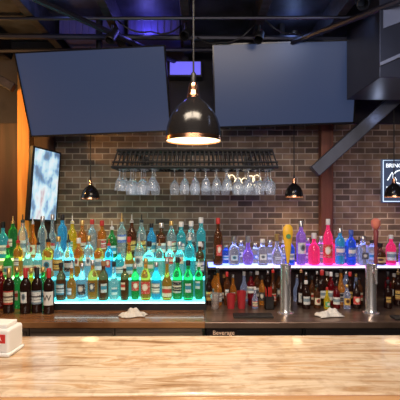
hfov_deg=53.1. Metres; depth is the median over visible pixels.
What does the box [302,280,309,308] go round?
liquor bottle
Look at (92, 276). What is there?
liquor bottle
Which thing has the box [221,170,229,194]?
wine glass
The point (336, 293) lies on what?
liquor bottle
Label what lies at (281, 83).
television
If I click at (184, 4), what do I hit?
joist
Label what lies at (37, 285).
wine bottle
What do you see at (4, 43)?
joist
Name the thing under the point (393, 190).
pendant lamp
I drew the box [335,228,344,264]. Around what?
liquor bottle
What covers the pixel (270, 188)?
wine glass
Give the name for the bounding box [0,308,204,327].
countertop
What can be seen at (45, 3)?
ceiling pipe
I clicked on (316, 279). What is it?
liquor bottle
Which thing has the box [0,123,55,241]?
wall
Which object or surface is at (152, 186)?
wine glass
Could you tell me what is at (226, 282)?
liquor bottle
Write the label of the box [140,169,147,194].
wine glass
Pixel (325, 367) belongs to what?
countertop
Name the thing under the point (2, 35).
ceiling pipe
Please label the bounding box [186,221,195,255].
liquor bottle
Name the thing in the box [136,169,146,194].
wine glass
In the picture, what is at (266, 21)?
cable
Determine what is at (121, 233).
liquor bottle
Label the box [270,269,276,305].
liquor bottle
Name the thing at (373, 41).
duct
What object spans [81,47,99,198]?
pendant lamp
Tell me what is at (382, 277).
backsplash
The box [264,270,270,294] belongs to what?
liquor bottle
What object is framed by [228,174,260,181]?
sign
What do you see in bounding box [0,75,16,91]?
crossbeam
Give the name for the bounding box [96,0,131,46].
joist
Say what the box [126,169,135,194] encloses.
wine glass
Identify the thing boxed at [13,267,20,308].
liquor bottle
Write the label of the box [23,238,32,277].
liquor bottle
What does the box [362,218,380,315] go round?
tap
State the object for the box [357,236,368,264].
liquor bottle
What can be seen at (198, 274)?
liquor bottle
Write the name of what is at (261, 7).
joist
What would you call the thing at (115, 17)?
ceiling pipe
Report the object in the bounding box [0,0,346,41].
ceiling
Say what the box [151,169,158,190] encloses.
wine glass
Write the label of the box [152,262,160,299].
liquor bottle
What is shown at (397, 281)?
liquor bottle
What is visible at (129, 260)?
liquor bottle
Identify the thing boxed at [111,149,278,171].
glass rack
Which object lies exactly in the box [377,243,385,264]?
liquor bottle
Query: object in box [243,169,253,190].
wine glass
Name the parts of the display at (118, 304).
panel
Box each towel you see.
[118,308,146,317]
[314,308,344,317]
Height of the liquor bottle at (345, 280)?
0.229 m
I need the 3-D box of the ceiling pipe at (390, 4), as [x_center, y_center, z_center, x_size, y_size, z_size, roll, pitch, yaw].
[0.750,-1.180,2.925,0.040,0.040,1.460,0,0,-38]
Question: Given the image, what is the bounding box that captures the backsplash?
[207,265,399,295]
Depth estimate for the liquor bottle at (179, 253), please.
2.99 m
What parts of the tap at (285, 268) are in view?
tap handle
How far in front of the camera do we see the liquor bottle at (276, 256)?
3.04 m
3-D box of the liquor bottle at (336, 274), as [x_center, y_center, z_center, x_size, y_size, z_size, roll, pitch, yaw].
[1.048,0.664,3.060,0.057,0.211,0.058,0,0,8]
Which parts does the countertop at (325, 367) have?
arm rail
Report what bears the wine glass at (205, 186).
hanging from the glass rack
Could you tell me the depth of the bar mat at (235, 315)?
2.62 m
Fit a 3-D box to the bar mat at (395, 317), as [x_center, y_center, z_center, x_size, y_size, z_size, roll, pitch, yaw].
[1.400,0.764,2.600,0.300,0.012,0.080,0,0,0]
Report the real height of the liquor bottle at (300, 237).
0.334 m
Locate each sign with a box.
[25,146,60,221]
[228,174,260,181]
[381,159,399,202]
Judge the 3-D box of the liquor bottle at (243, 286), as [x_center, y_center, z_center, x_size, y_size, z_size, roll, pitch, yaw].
[0.337,0.658,3.060,0.061,0.223,0.062,0,0,-4]
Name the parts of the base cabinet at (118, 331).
door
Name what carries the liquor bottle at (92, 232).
on the display at (118, 304)
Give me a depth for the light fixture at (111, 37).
2.82 m
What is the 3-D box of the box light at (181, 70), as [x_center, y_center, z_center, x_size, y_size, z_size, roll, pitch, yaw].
[-0.125,-1.225,3.463,0.290,0.350,0.134,0,0,0]
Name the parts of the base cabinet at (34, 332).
door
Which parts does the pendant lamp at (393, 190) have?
lamp shade, cord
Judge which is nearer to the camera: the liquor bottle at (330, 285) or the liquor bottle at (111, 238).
the liquor bottle at (330, 285)
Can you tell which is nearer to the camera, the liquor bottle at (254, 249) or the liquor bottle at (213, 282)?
the liquor bottle at (213, 282)
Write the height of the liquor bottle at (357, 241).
0.180 m
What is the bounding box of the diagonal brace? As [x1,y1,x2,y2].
[309,100,399,175]
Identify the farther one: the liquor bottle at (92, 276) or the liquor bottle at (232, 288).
the liquor bottle at (232, 288)
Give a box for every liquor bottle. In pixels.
[0,221,7,258]
[0,265,5,307]
[3,242,12,277]
[8,216,17,257]
[13,235,22,276]
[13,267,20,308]
[18,214,27,258]
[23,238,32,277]
[29,217,36,257]
[29,268,33,283]
[33,238,41,276]
[38,216,46,255]
[40,267,45,284]
[42,233,53,277]
[49,214,56,249]
[54,236,63,276]
[56,262,65,300]
[58,214,66,253]
[64,234,73,277]
[67,216,76,253]
[67,261,75,299]
[74,238,82,276]
[77,220,86,258]
[77,263,86,300]
[84,235,93,277]
[88,219,96,251]
[88,260,97,299]
[94,240,103,275]
[98,220,105,258]
[98,261,108,300]
[105,241,112,277]
[107,222,116,257]
[109,261,118,299]
[114,247,123,276]
[117,213,125,258]
[120,261,128,300]
[124,237,133,277]
[127,215,135,257]
[131,263,138,299]
[134,233,143,276]
[137,214,145,255]
[141,258,150,300]
[144,241,153,277]
[147,223,155,257]
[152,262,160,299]
[155,239,163,276]
[157,223,165,258]
[162,258,171,300]
[165,241,173,277]
[167,221,175,257]
[173,257,182,299]
[175,242,183,274]
[177,221,185,258]
[183,260,192,300]
[185,232,194,277]
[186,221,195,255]
[195,242,203,276]
[195,259,202,299]
[196,217,205,258]
[206,275,211,304]
[211,271,216,291]
[213,218,222,264]
[214,268,221,305]
[221,274,225,300]
[223,245,228,262]
[224,272,229,305]
[228,236,239,264]
[230,274,236,300]
[238,240,244,262]
[240,271,247,300]
[242,236,253,264]
[247,272,254,305]
[251,243,256,262]
[252,287,257,308]
[254,270,260,300]
[257,239,267,265]
[259,276,264,304]
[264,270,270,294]
[267,240,273,263]
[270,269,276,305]
[271,234,282,264]
[275,272,279,300]
[280,240,284,262]
[285,244,294,264]
[293,274,298,300]
[296,221,305,264]
[297,269,303,305]
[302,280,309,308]
[306,238,309,262]
[308,233,319,264]
[309,276,314,305]
[313,270,319,289]
[313,284,320,308]
[318,236,322,262]
[318,270,325,305]
[323,219,332,264]
[324,271,328,286]
[324,287,329,308]
[327,272,334,305]
[333,240,334,262]
[333,282,339,308]
[334,273,338,284]
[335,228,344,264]
[338,268,344,305]
[343,270,347,289]
[343,284,350,308]
[344,238,347,263]
[346,230,355,264]
[347,272,353,305]
[352,281,360,308]
[356,240,358,262]
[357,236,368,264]
[357,277,362,305]
[369,240,373,262]
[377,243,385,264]
[384,280,391,308]
[385,272,390,287]
[386,235,395,264]
[391,273,395,300]
[394,270,399,305]
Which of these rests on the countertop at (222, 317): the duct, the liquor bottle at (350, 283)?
the liquor bottle at (350, 283)
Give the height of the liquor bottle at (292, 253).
0.205 m
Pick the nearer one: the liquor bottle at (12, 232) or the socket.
the socket
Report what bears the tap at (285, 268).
on the countertop at (222, 317)
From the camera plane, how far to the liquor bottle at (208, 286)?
2.92 m
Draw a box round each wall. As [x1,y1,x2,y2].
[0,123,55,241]
[56,124,399,335]
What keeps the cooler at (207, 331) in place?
on the floor
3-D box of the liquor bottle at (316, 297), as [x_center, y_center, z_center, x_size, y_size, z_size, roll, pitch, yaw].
[0.834,0.684,2.850,0.048,0.170,0.049,0,0,-13]
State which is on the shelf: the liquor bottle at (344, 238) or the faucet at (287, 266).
the liquor bottle at (344, 238)
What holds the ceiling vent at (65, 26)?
in the ceiling
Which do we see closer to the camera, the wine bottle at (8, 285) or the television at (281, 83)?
the wine bottle at (8, 285)
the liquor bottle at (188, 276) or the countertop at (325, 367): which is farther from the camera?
the liquor bottle at (188, 276)
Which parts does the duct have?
pale plate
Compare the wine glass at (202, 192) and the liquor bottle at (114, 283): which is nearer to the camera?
the liquor bottle at (114, 283)
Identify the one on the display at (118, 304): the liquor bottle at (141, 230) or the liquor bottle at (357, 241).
the liquor bottle at (141, 230)
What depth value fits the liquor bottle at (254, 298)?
2.83 m
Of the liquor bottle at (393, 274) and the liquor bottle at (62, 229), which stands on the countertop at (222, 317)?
the liquor bottle at (393, 274)
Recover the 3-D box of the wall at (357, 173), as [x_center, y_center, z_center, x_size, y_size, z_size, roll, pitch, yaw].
[0.000,0.125,3.650,6.000,3.050,0.100,0,0,0]
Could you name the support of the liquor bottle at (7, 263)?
on the display at (118, 304)
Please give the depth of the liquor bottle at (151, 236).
3.13 m
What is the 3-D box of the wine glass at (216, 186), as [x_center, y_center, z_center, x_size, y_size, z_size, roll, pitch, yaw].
[0.121,-0.151,2.905,0.076,0.165,0.076,0,0,45]
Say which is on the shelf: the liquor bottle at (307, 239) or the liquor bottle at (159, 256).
the liquor bottle at (307, 239)
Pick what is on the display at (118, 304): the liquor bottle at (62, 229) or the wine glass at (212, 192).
the liquor bottle at (62, 229)
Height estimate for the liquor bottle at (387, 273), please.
0.242 m
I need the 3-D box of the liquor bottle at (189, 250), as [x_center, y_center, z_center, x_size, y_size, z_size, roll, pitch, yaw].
[-0.076,0.408,2.986,0.072,0.339,0.072,0,0,-7]
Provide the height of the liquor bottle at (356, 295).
0.190 m
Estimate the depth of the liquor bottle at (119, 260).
2.98 m
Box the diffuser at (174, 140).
[167,137,219,143]
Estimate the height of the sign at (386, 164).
0.390 m
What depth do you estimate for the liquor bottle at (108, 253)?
2.96 m
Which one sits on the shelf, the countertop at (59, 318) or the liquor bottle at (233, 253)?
the liquor bottle at (233, 253)
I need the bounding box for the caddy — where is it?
[0,319,23,356]
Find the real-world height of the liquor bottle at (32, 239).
0.324 m
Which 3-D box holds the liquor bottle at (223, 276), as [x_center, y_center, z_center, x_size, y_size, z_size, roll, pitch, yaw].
[0.184,0.668,3.060,0.056,0.203,0.056,0,0,2]
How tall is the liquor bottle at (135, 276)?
0.253 m
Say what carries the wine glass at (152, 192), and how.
hanging from the glass rack
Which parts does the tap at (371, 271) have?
tap handle, handle knob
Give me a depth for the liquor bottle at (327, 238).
3.02 m
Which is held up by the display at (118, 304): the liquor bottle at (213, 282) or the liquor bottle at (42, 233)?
the liquor bottle at (42, 233)
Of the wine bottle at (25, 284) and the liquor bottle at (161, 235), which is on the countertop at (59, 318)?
the wine bottle at (25, 284)
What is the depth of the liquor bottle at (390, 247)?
3.02 m
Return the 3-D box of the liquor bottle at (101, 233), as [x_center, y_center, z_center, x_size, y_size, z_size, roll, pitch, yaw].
[-0.765,0.307,3.121,0.067,0.295,0.067,0,0,-14]
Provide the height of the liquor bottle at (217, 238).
0.358 m
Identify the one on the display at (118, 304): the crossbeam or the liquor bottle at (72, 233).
the liquor bottle at (72, 233)
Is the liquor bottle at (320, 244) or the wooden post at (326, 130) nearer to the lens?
the liquor bottle at (320, 244)
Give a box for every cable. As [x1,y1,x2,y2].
[117,20,181,34]
[191,25,253,43]
[265,20,302,35]
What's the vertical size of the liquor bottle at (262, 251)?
0.198 m
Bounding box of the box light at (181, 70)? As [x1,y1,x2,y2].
[168,42,201,80]
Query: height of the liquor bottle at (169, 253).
0.269 m
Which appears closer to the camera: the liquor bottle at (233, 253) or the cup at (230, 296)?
the cup at (230, 296)
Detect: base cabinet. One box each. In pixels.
[22,328,29,336]
[30,328,114,336]
[115,328,201,335]
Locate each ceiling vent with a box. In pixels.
[59,20,119,47]
[128,20,180,47]
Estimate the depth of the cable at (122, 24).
2.84 m
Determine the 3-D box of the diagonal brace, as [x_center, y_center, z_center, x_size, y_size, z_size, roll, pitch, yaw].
[1.351,-0.607,3.270,0.878,0.818,0.140,0,0,7]
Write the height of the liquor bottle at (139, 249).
0.332 m
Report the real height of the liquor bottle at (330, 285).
0.242 m
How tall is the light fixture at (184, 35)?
0.137 m
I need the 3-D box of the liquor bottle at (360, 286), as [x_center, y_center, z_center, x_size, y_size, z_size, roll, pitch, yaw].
[1.167,0.655,2.935,0.045,0.230,0.045,0,0,3]
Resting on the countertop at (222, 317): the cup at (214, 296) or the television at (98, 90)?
the cup at (214, 296)
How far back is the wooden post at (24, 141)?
3.28 m
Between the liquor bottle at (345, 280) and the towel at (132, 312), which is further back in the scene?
the liquor bottle at (345, 280)
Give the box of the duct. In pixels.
[347,0,399,99]
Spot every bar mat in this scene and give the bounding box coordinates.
[233,313,273,317]
[390,315,399,319]
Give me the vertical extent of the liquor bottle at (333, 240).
0.180 m
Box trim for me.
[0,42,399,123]
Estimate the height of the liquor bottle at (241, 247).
0.180 m
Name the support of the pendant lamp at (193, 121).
hanging from the ceiling
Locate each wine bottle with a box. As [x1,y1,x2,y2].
[3,268,14,313]
[20,268,30,313]
[31,267,42,312]
[43,268,54,313]
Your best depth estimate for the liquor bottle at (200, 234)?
3.09 m
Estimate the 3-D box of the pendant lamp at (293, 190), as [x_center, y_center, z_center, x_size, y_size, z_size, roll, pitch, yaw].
[0.787,-0.712,3.350,0.154,1.375,0.154,0,0,0]
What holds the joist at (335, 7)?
attached to the ceiling
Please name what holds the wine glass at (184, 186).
hanging from the glass rack
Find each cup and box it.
[210,292,219,308]
[226,293,235,308]
[237,290,245,308]
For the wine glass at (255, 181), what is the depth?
3.10 m
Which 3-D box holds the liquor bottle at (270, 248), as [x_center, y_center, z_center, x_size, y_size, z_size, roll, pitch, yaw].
[0.550,0.404,3.145,0.074,0.180,0.073,0,0,-4]
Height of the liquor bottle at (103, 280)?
0.278 m
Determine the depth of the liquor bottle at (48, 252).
2.95 m
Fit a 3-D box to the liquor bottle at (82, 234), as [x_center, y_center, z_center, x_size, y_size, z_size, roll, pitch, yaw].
[-0.919,0.307,3.121,0.072,0.294,0.072,0,0,-3]
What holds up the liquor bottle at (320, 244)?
on the shelf
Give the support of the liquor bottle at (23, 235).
on the display at (118, 304)
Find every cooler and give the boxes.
[204,328,301,335]
[302,328,399,335]
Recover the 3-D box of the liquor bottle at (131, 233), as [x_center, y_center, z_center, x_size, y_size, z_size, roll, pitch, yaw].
[-0.538,0.284,3.149,0.072,0.341,0.072,0,0,-3]
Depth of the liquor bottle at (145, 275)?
2.83 m
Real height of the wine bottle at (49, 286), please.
0.305 m
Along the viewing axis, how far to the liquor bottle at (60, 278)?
2.83 m
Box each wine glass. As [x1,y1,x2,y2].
[114,169,124,190]
[120,169,126,190]
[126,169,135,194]
[132,169,136,194]
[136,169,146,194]
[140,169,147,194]
[147,169,156,190]
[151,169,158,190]
[151,170,159,194]
[170,169,178,194]
[179,169,188,194]
[190,169,199,194]
[201,169,209,194]
[201,169,210,190]
[211,170,219,194]
[212,169,221,190]
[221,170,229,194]
[223,169,232,190]
[233,169,242,194]
[243,169,251,194]
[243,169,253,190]
[252,170,258,194]
[255,169,264,194]
[264,169,269,190]
[265,169,275,194]
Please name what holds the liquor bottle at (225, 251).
on the shelf
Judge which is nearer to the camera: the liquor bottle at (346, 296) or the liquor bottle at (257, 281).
the liquor bottle at (346, 296)
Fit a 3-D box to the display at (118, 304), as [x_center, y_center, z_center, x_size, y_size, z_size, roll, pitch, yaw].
[-0.787,0.610,2.996,1.665,0.320,0.408,0,0,0]
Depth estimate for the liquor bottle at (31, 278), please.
2.86 m
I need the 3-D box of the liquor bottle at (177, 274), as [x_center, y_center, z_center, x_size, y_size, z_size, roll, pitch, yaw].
[-0.162,0.563,2.884,0.072,0.299,0.072,0,0,18]
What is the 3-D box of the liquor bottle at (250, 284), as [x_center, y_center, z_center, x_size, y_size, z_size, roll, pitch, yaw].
[0.373,0.648,2.928,0.058,0.243,0.059,0,0,19]
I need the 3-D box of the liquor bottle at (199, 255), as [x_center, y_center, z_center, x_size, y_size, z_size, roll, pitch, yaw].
[-0.001,0.446,3.014,0.068,0.263,0.069,0,0,5]
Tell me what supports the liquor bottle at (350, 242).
on the shelf
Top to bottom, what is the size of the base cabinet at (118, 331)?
0.840 m
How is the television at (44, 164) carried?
attached to the wall at (357, 173)
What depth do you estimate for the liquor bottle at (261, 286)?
2.92 m
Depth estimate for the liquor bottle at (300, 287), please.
2.91 m
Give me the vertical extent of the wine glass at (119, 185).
0.165 m
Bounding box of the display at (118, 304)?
[0,258,205,309]
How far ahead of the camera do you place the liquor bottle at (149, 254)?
2.95 m
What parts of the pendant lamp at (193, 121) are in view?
lamp shade, cord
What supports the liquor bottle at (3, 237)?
on the display at (118, 304)
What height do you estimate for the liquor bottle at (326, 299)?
0.150 m
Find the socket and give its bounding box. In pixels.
[191,72,195,81]
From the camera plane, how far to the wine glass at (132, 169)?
3.00 m
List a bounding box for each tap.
[277,224,293,315]
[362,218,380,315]
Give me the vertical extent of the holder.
0.158 m
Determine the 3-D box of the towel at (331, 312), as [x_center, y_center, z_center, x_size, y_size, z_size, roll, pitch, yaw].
[0.857,0.742,2.660,0.193,0.047,0.109,0,0,-11]
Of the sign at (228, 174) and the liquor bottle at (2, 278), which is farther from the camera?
the sign at (228, 174)
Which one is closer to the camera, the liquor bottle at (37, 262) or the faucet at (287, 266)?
the faucet at (287, 266)
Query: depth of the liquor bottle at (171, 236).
3.12 m
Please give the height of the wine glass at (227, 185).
0.165 m
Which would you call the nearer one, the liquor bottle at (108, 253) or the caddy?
the caddy
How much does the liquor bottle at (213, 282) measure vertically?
0.224 m
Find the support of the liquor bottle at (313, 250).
on the shelf
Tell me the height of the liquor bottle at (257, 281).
0.229 m
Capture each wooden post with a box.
[17,72,33,237]
[319,124,332,235]
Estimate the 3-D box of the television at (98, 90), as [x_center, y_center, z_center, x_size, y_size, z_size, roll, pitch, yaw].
[-0.781,-0.944,2.989,1.116,0.912,0.269,0,0,3]
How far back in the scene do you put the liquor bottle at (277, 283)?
3.04 m
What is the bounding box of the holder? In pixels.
[264,287,273,309]
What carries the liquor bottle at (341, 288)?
on the countertop at (222, 317)
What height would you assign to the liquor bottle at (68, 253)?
0.320 m
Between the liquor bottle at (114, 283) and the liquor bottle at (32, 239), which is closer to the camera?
the liquor bottle at (114, 283)
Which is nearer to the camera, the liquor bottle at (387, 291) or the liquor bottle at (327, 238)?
the liquor bottle at (387, 291)
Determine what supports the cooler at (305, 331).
on the floor
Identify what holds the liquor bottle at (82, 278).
on the display at (118, 304)
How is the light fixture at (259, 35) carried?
attached to the joist at (261, 7)
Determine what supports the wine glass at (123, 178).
hanging from the glass rack
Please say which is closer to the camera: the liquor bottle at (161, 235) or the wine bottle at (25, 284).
the wine bottle at (25, 284)
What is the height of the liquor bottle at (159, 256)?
0.284 m
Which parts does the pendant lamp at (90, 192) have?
lamp shade, cord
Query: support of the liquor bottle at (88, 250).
on the display at (118, 304)
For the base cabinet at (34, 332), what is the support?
on the floor
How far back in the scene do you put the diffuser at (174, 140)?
2.01 m
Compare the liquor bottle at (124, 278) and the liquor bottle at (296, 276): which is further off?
the liquor bottle at (296, 276)
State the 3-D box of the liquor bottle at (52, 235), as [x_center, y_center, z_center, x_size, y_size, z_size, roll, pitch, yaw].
[-1.161,0.283,3.149,0.072,0.343,0.072,0,0,16]
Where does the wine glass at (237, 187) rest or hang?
hanging from the glass rack
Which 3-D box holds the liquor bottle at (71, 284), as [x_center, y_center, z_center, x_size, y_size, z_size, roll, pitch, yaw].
[-0.926,0.575,2.884,0.067,0.274,0.067,0,0,20]
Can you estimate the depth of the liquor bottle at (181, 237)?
3.09 m
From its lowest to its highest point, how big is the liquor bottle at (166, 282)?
0.298 m
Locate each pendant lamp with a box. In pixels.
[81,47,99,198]
[165,0,221,144]
[285,30,302,196]
[384,108,399,196]
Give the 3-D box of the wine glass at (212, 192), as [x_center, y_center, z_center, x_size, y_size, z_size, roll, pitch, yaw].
[0.121,-0.137,3.124,0.074,0.195,0.074,0,0,-15]
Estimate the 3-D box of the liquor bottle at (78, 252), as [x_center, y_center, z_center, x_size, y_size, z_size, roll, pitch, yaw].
[-0.914,0.432,3.014,0.066,0.292,0.067,0,0,17]
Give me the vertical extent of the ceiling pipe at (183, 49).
0.036 m
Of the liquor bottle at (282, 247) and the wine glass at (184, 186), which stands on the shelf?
the liquor bottle at (282, 247)
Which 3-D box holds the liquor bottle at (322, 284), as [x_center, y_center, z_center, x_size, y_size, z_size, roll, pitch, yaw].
[0.895,0.641,2.935,0.054,0.256,0.054,0,0,1]
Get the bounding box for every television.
[14,20,170,136]
[212,23,355,127]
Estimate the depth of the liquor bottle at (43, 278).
2.86 m
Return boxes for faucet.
[285,263,289,283]
[371,264,377,283]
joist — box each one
[0,39,10,59]
[11,0,69,47]
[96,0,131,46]
[179,0,191,59]
[244,0,271,42]
[310,0,354,35]
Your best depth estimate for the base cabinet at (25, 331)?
2.57 m
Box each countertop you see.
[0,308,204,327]
[0,335,399,399]
[204,296,399,327]
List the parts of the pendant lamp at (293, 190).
lamp shade, cord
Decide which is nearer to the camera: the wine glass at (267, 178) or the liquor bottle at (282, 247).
the wine glass at (267, 178)
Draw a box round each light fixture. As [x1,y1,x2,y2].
[105,24,118,44]
[179,22,190,40]
[253,25,263,44]
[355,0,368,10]
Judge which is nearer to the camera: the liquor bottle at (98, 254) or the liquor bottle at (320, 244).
the liquor bottle at (98, 254)
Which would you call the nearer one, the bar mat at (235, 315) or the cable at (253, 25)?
the bar mat at (235, 315)
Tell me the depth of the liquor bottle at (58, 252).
2.98 m
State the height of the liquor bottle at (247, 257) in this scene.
0.219 m
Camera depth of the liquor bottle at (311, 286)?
2.92 m
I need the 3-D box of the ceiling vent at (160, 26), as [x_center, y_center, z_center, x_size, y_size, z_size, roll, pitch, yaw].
[-0.360,-1.340,3.246,0.400,0.120,0.308,0,0,0]
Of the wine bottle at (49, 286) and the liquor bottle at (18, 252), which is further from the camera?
the liquor bottle at (18, 252)
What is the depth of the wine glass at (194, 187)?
2.87 m
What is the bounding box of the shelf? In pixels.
[208,262,399,284]
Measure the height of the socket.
0.057 m
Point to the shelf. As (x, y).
(225, 266)
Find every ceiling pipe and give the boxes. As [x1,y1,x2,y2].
[0,16,363,19]
[0,33,346,40]
[0,47,211,52]
[30,0,176,62]
[288,0,399,44]
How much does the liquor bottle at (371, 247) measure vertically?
0.180 m
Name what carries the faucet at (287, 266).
on the tap at (285, 268)
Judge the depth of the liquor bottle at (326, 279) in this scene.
3.05 m
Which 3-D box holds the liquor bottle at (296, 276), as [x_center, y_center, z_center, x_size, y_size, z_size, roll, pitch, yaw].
[0.742,0.669,3.060,0.055,0.201,0.055,0,0,-17]
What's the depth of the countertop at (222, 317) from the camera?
2.60 m
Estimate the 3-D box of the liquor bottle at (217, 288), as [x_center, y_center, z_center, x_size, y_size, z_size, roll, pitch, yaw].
[0.132,0.634,2.936,0.059,0.271,0.060,0,0,-6]
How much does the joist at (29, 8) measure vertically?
0.160 m
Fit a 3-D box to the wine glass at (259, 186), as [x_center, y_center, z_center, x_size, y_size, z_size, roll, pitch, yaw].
[0.433,-0.137,2.905,0.074,0.195,0.074,0,0,-28]
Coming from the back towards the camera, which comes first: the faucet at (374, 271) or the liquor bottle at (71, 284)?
the liquor bottle at (71, 284)
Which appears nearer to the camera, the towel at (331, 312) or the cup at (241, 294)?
the towel at (331, 312)
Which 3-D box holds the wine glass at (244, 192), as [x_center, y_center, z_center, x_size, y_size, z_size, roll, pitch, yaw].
[0.355,-0.137,3.002,0.074,0.195,0.074,0,0,-19]

